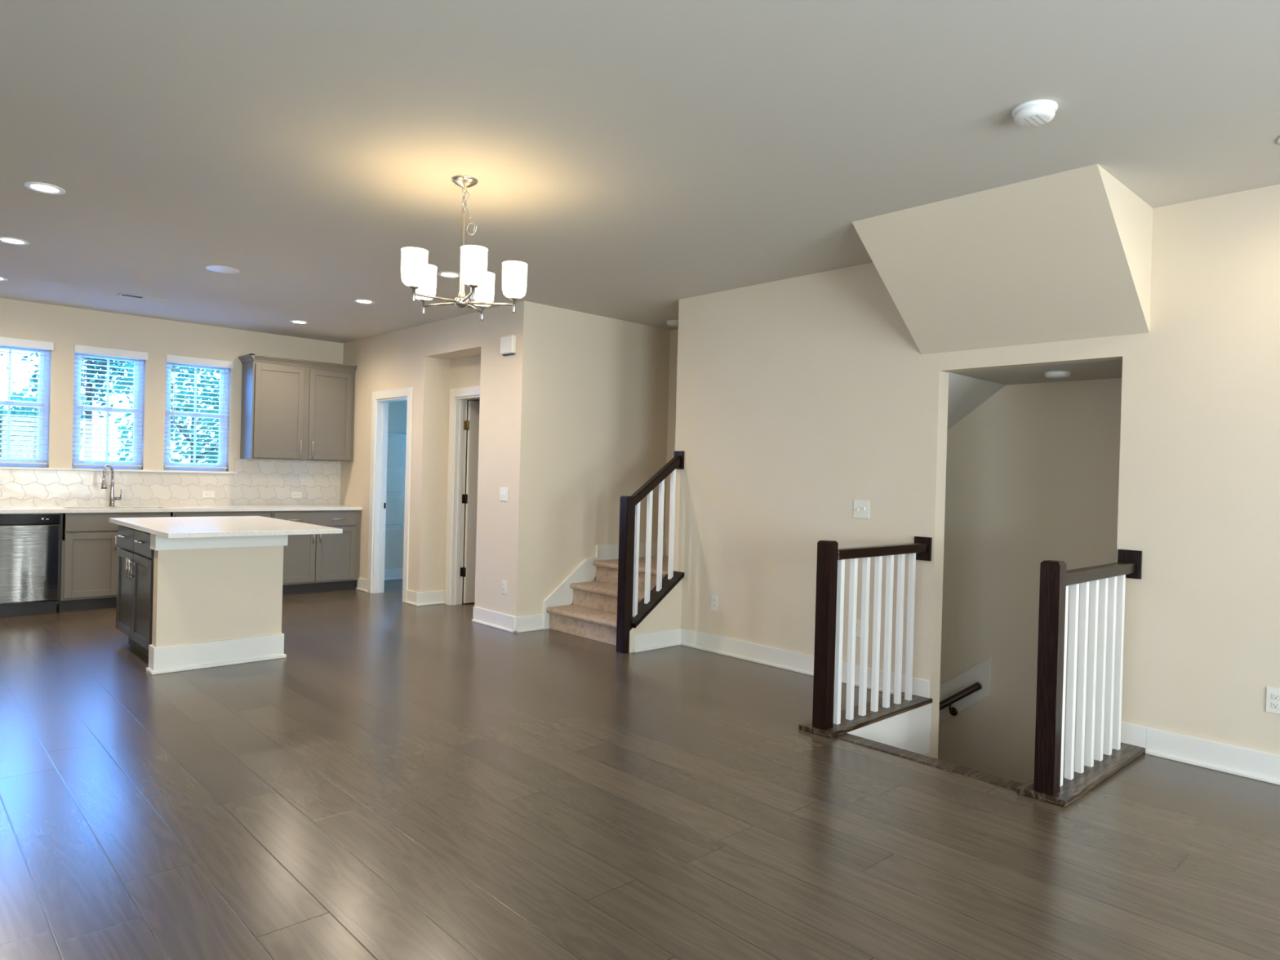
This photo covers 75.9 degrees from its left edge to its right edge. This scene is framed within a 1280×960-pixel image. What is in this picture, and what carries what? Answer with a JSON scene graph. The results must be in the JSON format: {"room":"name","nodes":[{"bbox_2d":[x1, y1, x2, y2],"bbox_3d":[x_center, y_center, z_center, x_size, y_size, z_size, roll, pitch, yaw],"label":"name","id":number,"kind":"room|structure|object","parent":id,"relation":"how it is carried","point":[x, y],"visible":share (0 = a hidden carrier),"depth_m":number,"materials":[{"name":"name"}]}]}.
{"room":"empty living room","nodes":[
{"label":"empty living room","id":0,"kind":"room"},
{"bbox_2d":[0,297,407,604],"bbox_3d":[-4.954,-0.071,8.028,8.050,3.040,0.150,1,0,-43],"label":"wall","id":1,"kind":"structure","parent":0,"point":[65,326],"depth_m":8.08,"materials":[{"name":"paint"}]},
{"bbox_2d":[0,345,49,467],"bbox_3d":[-5.669,-0.681,7.380,0.577,1.123,0.080,1,0,-43],"label":"window","id":2,"kind":"structure","parent":1,"relation":"in","point":[42,353],"depth_m":7.52,"materials":[{"name":"white plastic"}]},
{"bbox_2d":[0,336,53,464],"bbox_3d":[-5.603,-0.703,7.314,0.595,1.116,0.093,1,0,-43],"label":"window blind","id":3,"kind":"object","parent":2,"relation":"attached to","point":[7,341],"visible":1,"depth_m":7.38,"materials":[{"name":"paint"}]},
{"bbox_2d":[71,352,143,469],"bbox_3d":[-5.119,-0.669,7.896,0.578,1.123,0.080,1,0,-43],"label":"window","id":4,"kind":"structure","parent":1,"relation":"in","point":[77,361],"depth_m":7.89,"materials":[{"name":"white plastic"}]},
{"bbox_2d":[71,344,147,466],"bbox_3d":[-5.052,-0.691,7.830,0.596,1.116,0.093,1,0,-43],"label":"window blind","id":5,"kind":"object","parent":4,"relation":"attached to","point":[83,349],"visible":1,"depth_m":7.82,"materials":[{"name":"paint"}]},
{"bbox_2d":[0,466,237,473],"bbox_3d":[-5.172,-0.097,7.750,2.550,0.022,0.107,1,0,-43],"label":"trim","id":6,"kind":"structure","parent":1,"relation":"attached to","point":[1,468],"depth_m":7.84,"materials":[{"name":"paint"}]},
{"bbox_2d":[0,457,341,506],"bbox_3d":[-4.769,0.008,8.093,3.710,0.493,0.011,1,0,-43],"label":"backsplash","id":7,"kind":"structure","parent":1,"relation":"attached to","point":[257,482],"depth_m":8.26,"materials":[{"name":"tile"}]},
{"bbox_2d":[164,361,228,471],"bbox_3d":[-4.559,-0.657,8.421,0.600,1.123,0.080,1,0,-43],"label":"window","id":8,"kind":"structure","parent":1,"relation":"in","point":[223,371],"depth_m":8.42,"materials":[{"name":"white plastic"}]},
{"bbox_2d":[164,354,233,468],"bbox_3d":[-4.493,-0.679,8.354,0.618,1.116,0.093,1,0,-43],"label":"window blind","id":9,"kind":"object","parent":8,"relation":"attached to","point":[170,358],"visible":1,"depth_m":8.34,"materials":[{"name":"paint"}]},
{"bbox_2d":[202,490,214,497],"bbox_3d":[-4.420,0.146,8.411,0.115,0.070,0.008,1,0,-43],"label":"wall outlet","id":10,"kind":"object","parent":1,"relation":"attached to","point":[206,494],"visible":1,"depth_m":8.41,"materials":[{"name":"white plastic"}]},
{"bbox_2d":[291,491,302,497],"bbox_3d":[-3.770,0.163,9.020,0.115,0.070,0.008,1,0,-43],"label":"wall outlet","id":11,"kind":"object","parent":1,"relation":"attached to","point":[294,494],"visible":1,"depth_m":9.02,"materials":[{"name":"white plastic"}]},
{"bbox_2d":[238,353,356,462],"bbox_3d":[-3.674,-0.745,8.833,1.117,1.061,0.392,1,0,-43],"label":"upper cabinet","id":12,"kind":"object","parent":1,"relation":"attached to","point":[292,409],"visible":1,"depth_m":8.67,"materials":[{"name":"paint"}]},
{"bbox_2d":[384,568,403,580],"bbox_3d":[-2.889,1.128,9.878,1.270,0.131,0.027,1,0,-43],"label":"baseboard","id":13,"kind":"structure","parent":1,"relation":"attached to","point":[397,573],"depth_m":9.82,"materials":[{"name":"paint"}]},
{"bbox_2d":[385,524,404,529],"bbox_3d":[-2.777,0.551,9.772,1.260,0.039,0.300,1,0,-43],"label":"wire shelf","id":14,"kind":"object","parent":1,"relation":"attached to","point":[386,525],"visible":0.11,"depth_m":9.58,"materials":[{"name":"metal"}]},
{"bbox_2d":[386,492,404,496],"bbox_3d":[-2.767,0.166,9.770,1.260,0.039,0.300,1,0,-43],"label":"wire shelf","id":15,"kind":"object","parent":1,"relation":"attached to","point":[386,492],"visible":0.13,"depth_m":9.52,"materials":[{"name":"metal"}]},
{"bbox_2d":[386,466,405,471],"bbox_3d":[-2.759,-0.129,9.768,1.260,0.039,0.300,1,0,-43],"label":"wire shelf","id":16,"kind":"object","parent":1,"relation":"attached to","point":[387,467],"visible":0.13,"depth_m":9.54,"materials":[{"name":"metal"}]},
{"bbox_2d":[387,433,406,437],"bbox_3d":[-2.749,-0.513,9.766,1.260,0.039,0.300,1,0,-43],"label":"wire shelf","id":17,"kind":"object","parent":1,"relation":"attached to","point":[392,434],"visible":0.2,"depth_m":9.56,"materials":[{"name":"metal"}]},
{"bbox_2d":[339,300,562,617],"bbox_3d":[-2.057,-0.145,8.208,0.400,2.740,3.544,1,0,-43],"label":"wall","id":18,"kind":"structure","parent":0,"point":[519,410],"depth_m":7.14,"materials":[{"name":"paint"}]},
{"bbox_2d":[367,386,413,602],"bbox_3d":[-2.537,0.141,8.499,0.141,2.140,0.877,1,0,-43],"label":"door frame","id":19,"kind":"structure","parent":18,"relation":"in","point":[380,399],"depth_m":8.72,"materials":[{"name":"paint"}]},
{"bbox_2d":[355,577,517,633],"bbox_3d":[-1.955,1.164,7.962,0.307,0.131,3.041,1,0,-43],"label":"baseboard","id":20,"kind":"structure","parent":18,"relation":"attached to","point":[502,621],"depth_m":7.22,"materials":[{"name":"paint"}]},
{"bbox_2d":[444,386,479,604],"bbox_3d":[-1.273,0.181,8.074,0.845,2.130,0.965,1,0,-43],"label":"door","id":21,"kind":"structure","parent":18,"relation":"in","point":[459,424],"depth_m":8.13,"materials":[{"name":"paint"}]},
{"bbox_2d":[499,487,507,501],"bbox_3d":[-1.154,0.120,6.933,0.018,0.115,0.117,1,0,-43],"label":"light switch","id":22,"kind":"object","parent":18,"relation":"attached to","point":[503,491],"visible":1,"depth_m":6.93,"materials":[{"name":"white plastic"}]},
{"bbox_2d":[501,579,506,594],"bbox_3d":[-1.143,0.898,6.910,0.008,0.115,0.070,1,0,-43],"label":"wall outlet","id":23,"kind":"object","parent":18,"relation":"attached to","point":[504,590],"visible":1,"depth_m":6.90,"materials":[{"name":"white plastic"}]},
{"bbox_2d":[500,334,515,355],"bbox_3d":[-1.107,-1.130,6.891,0.044,0.157,0.180,1,0,-43],"label":"door chime","id":24,"kind":"object","parent":18,"relation":"attached to","point":[508,343],"visible":1,"depth_m":6.85,"materials":[{"name":"white plastic"}]},
{"bbox_2d":[512,613,544,633],"bbox_3d":[-0.924,1.197,6.863,0.309,0.131,0.027,1,0,-43],"label":"baseboard","id":25,"kind":"structure","parent":18,"relation":"attached to","point":[532,622],"depth_m":6.86,"materials":[{"name":"paint"}]},
{"bbox_2d":[462,399,479,601],"bbox_3d":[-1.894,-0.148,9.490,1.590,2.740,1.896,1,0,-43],"label":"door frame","id":26,"kind":"structure","parent":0,"point":[477,400],"depth_m":8.32,"materials":[{"name":"paint"}]},
{"bbox_2d":[555,308,670,604],"bbox_3d":[-0.161,-0.092,7.639,1.590,2.740,0.120,1,0,-43],"label":"wall","id":27,"kind":"structure","parent":0,"point":[615,373],"depth_m":7.41,"materials":[{"name":"paint"}]},
{"bbox_2d":[0,578,1279,959],"bbox_3d":[-0.712,1.437,3.468,8.050,0.300,12.670,1,0,-43],"label":"floor","id":28,"kind":"structure","parent":0,"point":[407,782],"depth_m":3.16,"materials":[{"name":"brown wood"}]},
{"bbox_2d":[0,512,62,616],"bbox_3d":[-5.413,0.708,7.093,0.617,0.868,0.582,1,0,-43],"label":"dishwasher","id":29,"kind":"object","parent":28,"relation":"on","point":[31,544],"visible":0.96,"depth_m":6.95,"materials":[{"name":"silver metal"}]},
{"bbox_2d":[58,511,172,612],"bbox_3d":[-4.870,0.720,7.587,0.850,0.868,0.604,1,0,-43],"label":"base cabinet","id":30,"kind":"object","parent":28,"relation":"on","point":[89,562],"visible":0.49,"depth_m":7.25,"materials":[{"name":"paint"}]},
{"bbox_2d":[115,524,288,675],"bbox_3d":[-3.128,0.768,5.807,0.838,0.884,1.144,1,0,-43],"label":"kitchen island","id":31,"kind":"object","parent":28,"relation":"on","point":[184,604],"visible":0.88,"depth_m":5.41,"materials":[{"name":"paint"}]},
{"bbox_2d":[109,515,342,538],"bbox_3d":[-2.925,0.316,5.735,1.040,0.030,1.626,1,0,-43],"label":"island countertop","id":32,"kind":"structure","parent":31,"relation":"on","point":[170,527],"depth_m":5.45,"materials":[{"name":"white stone"}]},
{"bbox_2d":[172,511,271,517],"bbox_3d":[-4.232,0.733,8.185,0.890,0.868,0.604,1,0,-43],"label":"base cabinet","id":33,"kind":"object","parent":28,"relation":"on","point":[264,513],"visible":0.06,"depth_m":7.98,"materials":[{"name":"paint"}]},
{"bbox_2d":[271,510,360,594],"bbox_3d":[-3.563,0.748,8.812,0.937,0.868,0.604,1,0,-43],"label":"base cabinet","id":34,"kind":"object","parent":28,"relation":"on","point":[313,562],"visible":0.62,"depth_m":8.67,"materials":[{"name":"paint"}]},
{"bbox_2d":[0,504,362,513],"bbox_3d":[-4.571,0.276,7.875,3.709,0.032,0.588,1,0,-43],"label":"countertop","id":35,"kind":"structure","parent":34,"relation":"on","point":[3,509],"depth_m":7.79,"materials":[{"name":"white stone"}]},
{"bbox_2d":[101,464,121,506],"bbox_3d":[-4.965,0.052,7.690,0.090,0.397,0.222,2,0,10],"label":"faucet","id":36,"kind":"object","parent":35,"relation":"on","point":[104,484],"visible":1,"depth_m":7.72,"materials":[{"name":"silver metal"}]},
{"bbox_2d":[542,542,668,645],"bbox_3d":[1.166,0.213,5.916,1.439,2.220,4.222,1,0,-43],"label":"staircase","id":37,"kind":"structure","parent":28,"relation":"on","point":[593,613],"depth_m":6.97,"materials":[{"name":"beige carpet"}]},
{"bbox_2d":[616,450,684,653],"bbox_3d":[0.084,0.528,6.327,0.604,1.528,0.161,1,0,-43],"label":"stair railing","id":38,"kind":"object","parent":28,"relation":"on","point":[630,614],"visible":1,"depth_m":6.23,"materials":[{"name":"brown wood"}]},
{"bbox_2d":[798,536,932,737],"bbox_3d":[1.317,0.830,4.656,1.080,1.008,0.202,1,0,-43],"label":"stair railing","id":39,"kind":"object","parent":28,"relation":"on","point":[828,721],"visible":1,"depth_m":4.54,"materials":[{"name":"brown wood"}]},
{"bbox_2d":[1017,549,1145,807],"bbox_3d":[2.094,0.854,3.826,1.080,1.012,0.197,1,0,-43],"label":"stair railing","id":40,"kind":"object","parent":28,"relation":"on","point":[1100,753],"visible":1,"depth_m":3.72,"materials":[{"name":"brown wood"}]},
{"bbox_2d":[0,0,1279,343],"bbox_3d":[-0.633,-1.512,3.452,8.050,0.120,12.670,1,0,-43],"label":"ceiling","id":41,"kind":"structure","parent":0,"point":[639,157],"depth_m":3.39,"materials":[{"name":"beige paint"}]},
{"bbox_2d":[0,276,8,280],"bbox_3d":[-5.057,-1.582,6.426,0.180,0.008,0.180,1,0,-43],"label":"recessed light","id":42,"kind":"object","parent":41,"relation":"in","point":[2,278],"visible":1,"depth_m":6.45,"materials":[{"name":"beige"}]},
{"bbox_2d":[0,236,30,244],"bbox_3d":[-4.068,-1.549,5.325,0.180,0.008,0.180,1,0,-43],"label":"recessed light","id":43,"kind":"object","parent":41,"relation":"in","point":[9,240],"visible":1,"depth_m":5.33,"materials":[{"name":"beige plastic"}]},
{"bbox_2d":[23,182,66,194],"bbox_3d":[-3.098,-1.518,4.275,0.180,0.008,0.180,1,0,-43],"label":"recessed light","id":44,"kind":"object","parent":41,"relation":"in","point":[44,188],"visible":1,"depth_m":4.27,"materials":[{"name":"paint"}]},
{"bbox_2d":[117,292,168,302],"bbox_3d":[-4.259,-1.564,7.043,0.360,0.008,0.130,1,0,-43],"label":"ceiling vent","id":45,"kind":"object","parent":41,"relation":"in","point":[121,294],"visible":1,"depth_m":7.04,"materials":[{"name":"white metal"}]},
{"bbox_2d":[120,293,142,297],"bbox_3d":[-4.321,-1.567,6.986,0.155,0.004,0.094,1,0,-43],"label":"grille","id":46,"kind":"object","parent":45,"relation":"attached to","point":[131,295],"depth_m":6.98,"materials":[{"name":"white metal"}]},
{"bbox_2d":[204,265,239,273],"bbox_3d":[-3.025,-1.526,5.954,0.224,0.006,0.224,1,0,-43],"label":"cover plate","id":47,"kind":"object","parent":41,"relation":"attached to","point":[219,268],"visible":1,"depth_m":5.94,"materials":[{"name":"paint"}]},
{"bbox_2d":[288,320,309,324],"bbox_3d":[-3.336,-1.545,8.039,0.180,0.008,0.180,1,0,-43],"label":"recessed light","id":48,"kind":"object","parent":41,"relation":"in","point":[297,322],"visible":1,"depth_m":8.03,"materials":[{"name":"beige plastic"}]},
{"bbox_2d":[352,298,375,304],"bbox_3d":[-2.338,-1.512,6.960,0.180,0.008,0.180,1,0,-43],"label":"recessed light","id":49,"kind":"object","parent":41,"relation":"in","point":[357,300],"visible":1,"depth_m":6.96,"materials":[{"name":"beige plastic"}]},
{"bbox_2d":[436,271,459,278],"bbox_3d":[-1.375,-1.481,5.931,0.180,0.008,0.180,1,0,-43],"label":"recessed light","id":50,"kind":"object","parent":41,"relation":"in","point":[445,273],"visible":0.92,"depth_m":5.92,"materials":[{"name":"beige plastic"}]},
{"bbox_2d":[400,175,527,320],"bbox_3d":[-0.879,-1.144,3.986,0.582,0.635,0.603,1,0,-43],"label":"chandelier","id":51,"kind":"object","parent":41,"relation":"hanging from","point":[416,273],"visible":1,"depth_m":3.97,"materials":[{"name":"white glass"}]},
{"bbox_2d":[666,320,678,326],"bbox_3d":[0.313,-1.431,7.493,0.140,0.036,0.140,1,0,-43],"label":"smoke detector","id":52,"kind":"object","parent":41,"relation":"attached to","point":[670,322],"visible":0.77,"depth_m":7.44,"materials":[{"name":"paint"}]},
{"bbox_2d":[1011,99,1057,126],"bbox_3d":[1.481,-1.370,3.083,0.156,0.048,0.156,1,0,-43],"label":"smoke detector","id":53,"kind":"object","parent":41,"relation":"attached to","point":[1035,113],"visible":1,"depth_m":3.04,"materials":[{"name":"paint"}]},
{"bbox_2d":[628,578,682,653],"bbox_3d":[0.087,1.023,6.353,0.548,0.538,0.120,1,0,-43],"label":"wall","id":54,"kind":"structure","parent":0,"point":[667,615],"depth_m":6.37,"materials":[{"name":"paint"}]},
{"bbox_2d":[632,627,680,653],"bbox_3d":[0.145,1.229,6.312,0.513,0.131,0.027,1,0,-43],"label":"baseboard","id":55,"kind":"structure","parent":54,"relation":"attached to","point":[668,637],"depth_m":6.29,"materials":[{"name":"paint"}]},
{"bbox_2d":[664,328,1121,783],"bbox_3d":[1.744,1.466,6.412,0.120,5.740,4.344,1,0,-43],"label":"wall","id":56,"kind":"structure","parent":0,"point":[1033,470],"depth_m":5.53,"materials":[{"name":"paint"}]},
{"bbox_2d":[938,657,991,722],"bbox_3d":[1.710,2.040,6.275,0.098,1.701,1.870,1,0,-43],"label":"wall handrail","id":57,"kind":"object","parent":56,"relation":"attached to","point":[973,685],"visible":0.34,"depth_m":5.72,"materials":[{"name":"brown metal"}]},
{"bbox_2d":[673,183,1279,759],"bbox_3d":[2.950,1.513,3.778,0.122,5.740,7.813,1,0,-43],"label":"wall","id":58,"kind":"structure","parent":0,"point":[799,400],"depth_m":4.97,"materials":[{"name":"paint"}]},
{"bbox_2d":[711,595,719,611],"bbox_3d":[0.568,0.934,6.236,0.008,0.115,0.070,1,0,-43],"label":"wall outlet","id":59,"kind":"object","parent":58,"relation":"attached to","point":[714,601],"visible":1,"depth_m":6.23,"materials":[{"name":"white plastic"}]},
{"bbox_2d":[855,618,861,637],"bbox_3d":[1.405,0.962,5.342,0.008,0.115,0.070,1,0,-43],"label":"wall outlet","id":60,"kind":"object","parent":58,"relation":"attached to","point":[858,621],"visible":0.37,"depth_m":5.33,"materials":[{"name":"white plastic"}]},
{"bbox_2d":[853,500,869,518],"bbox_3d":[1.432,0.190,5.325,0.018,0.115,0.117,1,0,-43],"label":"light switch","id":61,"kind":"object","parent":58,"relation":"attached to","point":[860,508],"visible":1,"depth_m":5.33,"materials":[{"name":"white plastic"}]},
{"bbox_2d":[846,702,931,755],"bbox_3d":[1.735,1.499,4.274,0.972,0.298,0.995,1,0,-43],"label":"trim","id":62,"kind":"structure","parent":58,"relation":"attached to","point":[909,731],"depth_m":4.75,"materials":[{"name":"paint"}]},
{"bbox_2d":[680,627,1279,785],"bbox_3d":[2.942,1.318,3.682,0.027,0.131,7.693,1,0,-43],"label":"baseboard","id":63,"kind":"structure","parent":58,"relation":"attached to","point":[1254,764],"depth_m":4.12,"materials":[{"name":"paint"}]},
{"bbox_2d":[1266,686,1279,714],"bbox_3d":[2.916,1.008,3.730,0.008,0.115,0.117,1,0,-43],"label":"wall outlet","id":64,"kind":"object","parent":58,"relation":"attached to","point":[1273,695],"visible":1,"depth_m":3.75,"materials":[{"name":"white plastic"}]},
{"bbox_2d":[1271,702,1279,708],"bbox_3d":[2.898,1.028,3.745,0.004,0.026,0.030,1,0,-43],"label":"receptacle","id":65,"kind":"object","parent":64,"relation":"attached to","point":[1273,704],"depth_m":3.74,"materials":[{"name":"white plastic"}]},
{"bbox_2d":[1271,693,1279,700],"bbox_3d":[2.899,0.988,3.745,0.004,0.026,0.030,1,0,-43],"label":"receptacle","id":66,"kind":"object","parent":64,"relation":"attached to","point":[1275,696],"depth_m":3.74,"materials":[{"name":"white plastic"}]},
{"bbox_2d":[852,164,1152,354],"bbox_3d":[1.864,-1.076,4.317,0.807,0.627,1.231,1,0,-43],"label":"wall","id":67,"kind":"structure","parent":0,"point":[1064,255],"depth_m":4.20,"materials":[{"name":"paint"}]},
{"bbox_2d":[946,360,1122,430],"bbox_3d":[1.716,0.108,5.801,0.800,1.820,3.311,1,0,-43],"label":"ceiling","id":68,"kind":"structure","parent":0,"point":[967,390],"depth_m":5.19,"materials":[{"name":"beige paint"}]},
{"bbox_2d":[1044,370,1070,377],"bbox_3d":[2.486,-0.627,4.893,0.140,0.029,0.140,1,0,-43],"label":"smoke detector","id":69,"kind":"object","parent":68,"relation":"attached to","point":[1055,374],"visible":1,"depth_m":4.84,"materials":[{"name":"paint"}]},
{"label":"outside","id":70,"kind":"structure","parent":0,"visible":0},
{"bbox_3d":[-15.633,3.903,19.512,32.000,0.200,30.330,1,0,-43],"label":"ground","id":71,"kind":"structure","parent":70,"visible":0},
{"bbox_2d":[0,377,133,459],"bbox_3d":[-7.819,1.349,10.749,2.575,5.418,2.297,1,0,-43],"label":"tree","id":72,"kind":"object","parent":71,"relation":"on","point":[17,398],"visible":0.24,"depth_m":10.19,"materials":[{"name":"green plant"}]},
{"bbox_2d":[0,351,217,459],"bbox_3d":[-10.655,-0.220,15.379,6.020,8.352,3.647,1,0,-43],"label":"tree","id":73,"kind":"object","parent":71,"relation":"on","point":[95,362],"visible":0.12,"depth_m":15.50,"materials":[{"name":"green plant"}]},
{"bbox_2d":[88,360,219,463],"bbox_3d":[-7.094,0.390,12.831,2.933,7.351,2.761,2,0,25],"label":"tree","id":74,"kind":"object","parent":71,"relation":"on","point":[128,366],"visible":0.13,"depth_m":12.39,"materials":[{"name":"green plant"}]},
{"bbox_3d":[0.964,2.870,5.725,2.154,3.100,4.344,1,0,-43],"label":"wall","id":75,"kind":"structure","parent":0,"visible":0},
{"bbox_2d":[835,733,1023,791],"bbox_3d":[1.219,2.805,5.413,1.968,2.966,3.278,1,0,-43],"label":"stair nosing","id":76,"kind":"structure","parent":75,"relation":"on","point":[995,780],"depth_m":3.89,"materials":[{"name":"brown wood"}]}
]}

